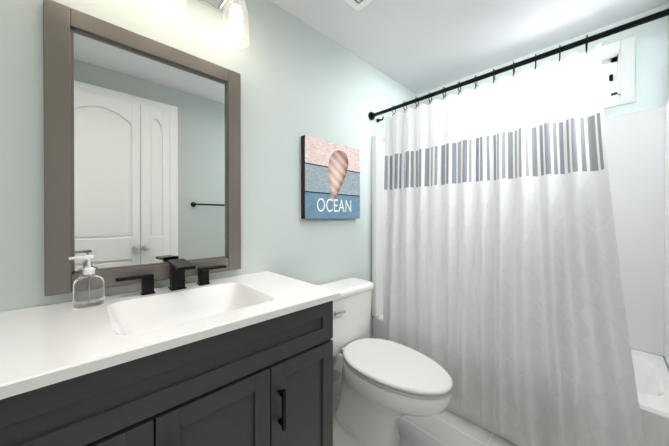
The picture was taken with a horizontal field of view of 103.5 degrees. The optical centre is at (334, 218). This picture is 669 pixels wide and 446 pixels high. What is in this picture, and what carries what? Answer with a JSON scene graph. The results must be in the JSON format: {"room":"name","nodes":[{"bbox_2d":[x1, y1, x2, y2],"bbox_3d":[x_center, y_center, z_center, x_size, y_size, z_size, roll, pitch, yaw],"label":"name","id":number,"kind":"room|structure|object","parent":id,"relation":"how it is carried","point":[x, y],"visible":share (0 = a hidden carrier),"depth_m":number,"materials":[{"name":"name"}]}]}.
{"room":"bathroom","nodes":[
{"label":"bathroom","id":0,"kind":"room"},
{"bbox_2d":[0,0,416,381],"bbox_3d":[-0.310,-0.002,1.570,3.200,2.400,0.100,0,0,-44],"label":"wall","id":1,"kind":"structure","parent":0,"point":[299,78],"depth_m":1.41,"materials":[{"name":"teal paint"}]},
{"bbox_2d":[43,0,240,295],"bbox_3d":[-0.712,-0.234,1.092,0.660,0.970,0.028,0,0,-44],"label":"mirror","id":2,"kind":"object","parent":1,"relation":"attached to","point":[142,155],"visible":0.96,"depth_m":1.02,"materials":[{"name":"grey mirror"}]},
{"bbox_2d":[152,0,249,48],"bbox_3d":[-0.647,-0.933,1.021,0.640,0.302,0.216,0,0,-44],"label":"sconce","id":3,"kind":"object","parent":1,"relation":"attached to","point":[231,9],"visible":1,"depth_m":1.17,"materials":[{"name":"white glass"}]},
{"bbox_2d":[301,135,359,218],"bbox_3d":[-0.008,-0.253,1.759,0.500,0.500,0.039,0,0,-44],"label":"picture","id":4,"kind":"object","parent":1,"relation":"attached to","point":[330,180],"visible":1,"depth_m":1.71,"materials":[{"name":"multicoloured"}]},
{"bbox_2d":[333,377,341,395],"bbox_3d":[-0.036,1.153,1.759,0.946,0.090,0.012,0,0,-44],"label":"baseboard","id":5,"kind":"structure","parent":1,"relation":"attached to","point":[336,386],"depth_m":1.78,"materials":[{"name":"white"}]},
{"bbox_2d":[368,8,668,122],"bbox_3d":[0.835,-0.801,1.542,0.133,0.064,1.516,0,0,-44],"label":"shower curtain rod","id":6,"kind":"object","parent":1,"relation":"attached to","point":[621,28],"visible":0.96,"depth_m":1.29,"materials":[{"name":"black metal"}]},
{"bbox_2d":[383,35,644,445],"bbox_3d":[0.797,0.134,1.464,0.159,1.911,1.255,0,0,-44],"label":"shower curtain","id":7,"kind":"object","parent":6,"relation":"hanging from","point":[503,303],"visible":0.98,"depth_m":1.34,"materials":[{"name":"fabric"}]},
{"bbox_2d":[333,392,516,445],"bbox_3d":[0.250,1.231,0.991,3.200,0.060,1.720,0,0,-44],"label":"floor","id":8,"kind":"structure","parent":0,"point":[447,427],"depth_m":1.48,"materials":[{"name":"grey tile"}]},
{"bbox_2d":[0,271,339,445],"bbox_3d":[-0.506,0.743,0.910,0.940,0.916,0.582,0,0,-44],"label":"bathroom vanity","id":9,"kind":"object","parent":8,"relation":"on","point":[243,360],"visible":0.96,"depth_m":0.72,"materials":[{"name":"grey"}]},
{"bbox_2d":[69,255,103,308],"bbox_3d":[-0.809,0.202,0.864,0.085,0.166,0.048,0,0,-44],"label":"soap dispenser","id":10,"kind":"object","parent":9,"relation":"on","point":[88,288],"visible":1,"depth_m":0.85,"materials":[{"name":"clear glass"}]},
{"bbox_2d":[115,258,226,294],"bbox_3d":[-0.605,0.225,1.040,0.390,0.118,0.162,0,0,-44],"label":"faucet","id":11,"kind":"object","parent":9,"relation":"on","point":[178,267],"visible":1,"depth_m":1.05,"materials":[{"name":"black metal"}]},
{"bbox_2d":[318,278,452,445],"bbox_3d":[0.240,0.809,1.461,0.472,0.779,0.800,0,0,-44],"label":"toilet","id":12,"kind":"object","parent":8,"relation":"on","point":[386,385],"visible":0.79,"depth_m":1.39,"materials":[{"name":"white ceramic"}]},
{"bbox_2d":[372,100,668,445],"bbox_3d":[1.072,0.272,1.774,0.717,1.850,1.514,0,0,-44],"label":"bathtub","id":13,"kind":"object","parent":8,"relation":"on","point":[637,143],"visible":0.27,"depth_m":1.53,"materials":[{"name":"white plastic"}]},
{"bbox_2d":[270,0,668,94],"bbox_3d":[0.250,-1.229,0.980,3.200,0.060,1.720,0,0,-44],"label":"ceiling","id":14,"kind":"structure","parent":0,"point":[417,47],"depth_m":1.67,"materials":[{"name":"white paint"}]},
{"bbox_2d":[344,0,372,10],"bbox_3d":[0.130,-1.194,1.301,0.300,0.012,0.300,0,0,-44],"label":"ceiling vent","id":15,"kind":"object","parent":14,"relation":"in","point":[357,5],"visible":0.89,"depth_m":1.46,"materials":[{"name":"grey"}]},
{"bbox_2d":[417,4,667,357],"bbox_3d":[1.369,-0.004,2.058,0.100,2.400,1.520,0,0,-44],"label":"wall","id":16,"kind":"structure","parent":0,"point":[651,64],"depth_m":1.55,"materials":[{"name":"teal paint"}]},
{"bbox_2d":[510,35,635,108],"bbox_3d":[1.584,-0.883,1.817,0.118,0.390,0.640,0,0,-44],"label":"window","id":17,"kind":"structure","parent":16,"relation":"in","point":[618,60],"depth_m":1.59,"materials":[{"name":"white"}]},
{"bbox_2d":[668,3,668,99],"bbox_3d":[0.811,0.004,0.400,3.200,2.400,0.100,0,0,-44],"label":"wall","id":18,"kind":"structure","parent":0,"point":[668,54],"depth_m":1.46,"materials":[{"name":"grey paint"}]}
]}

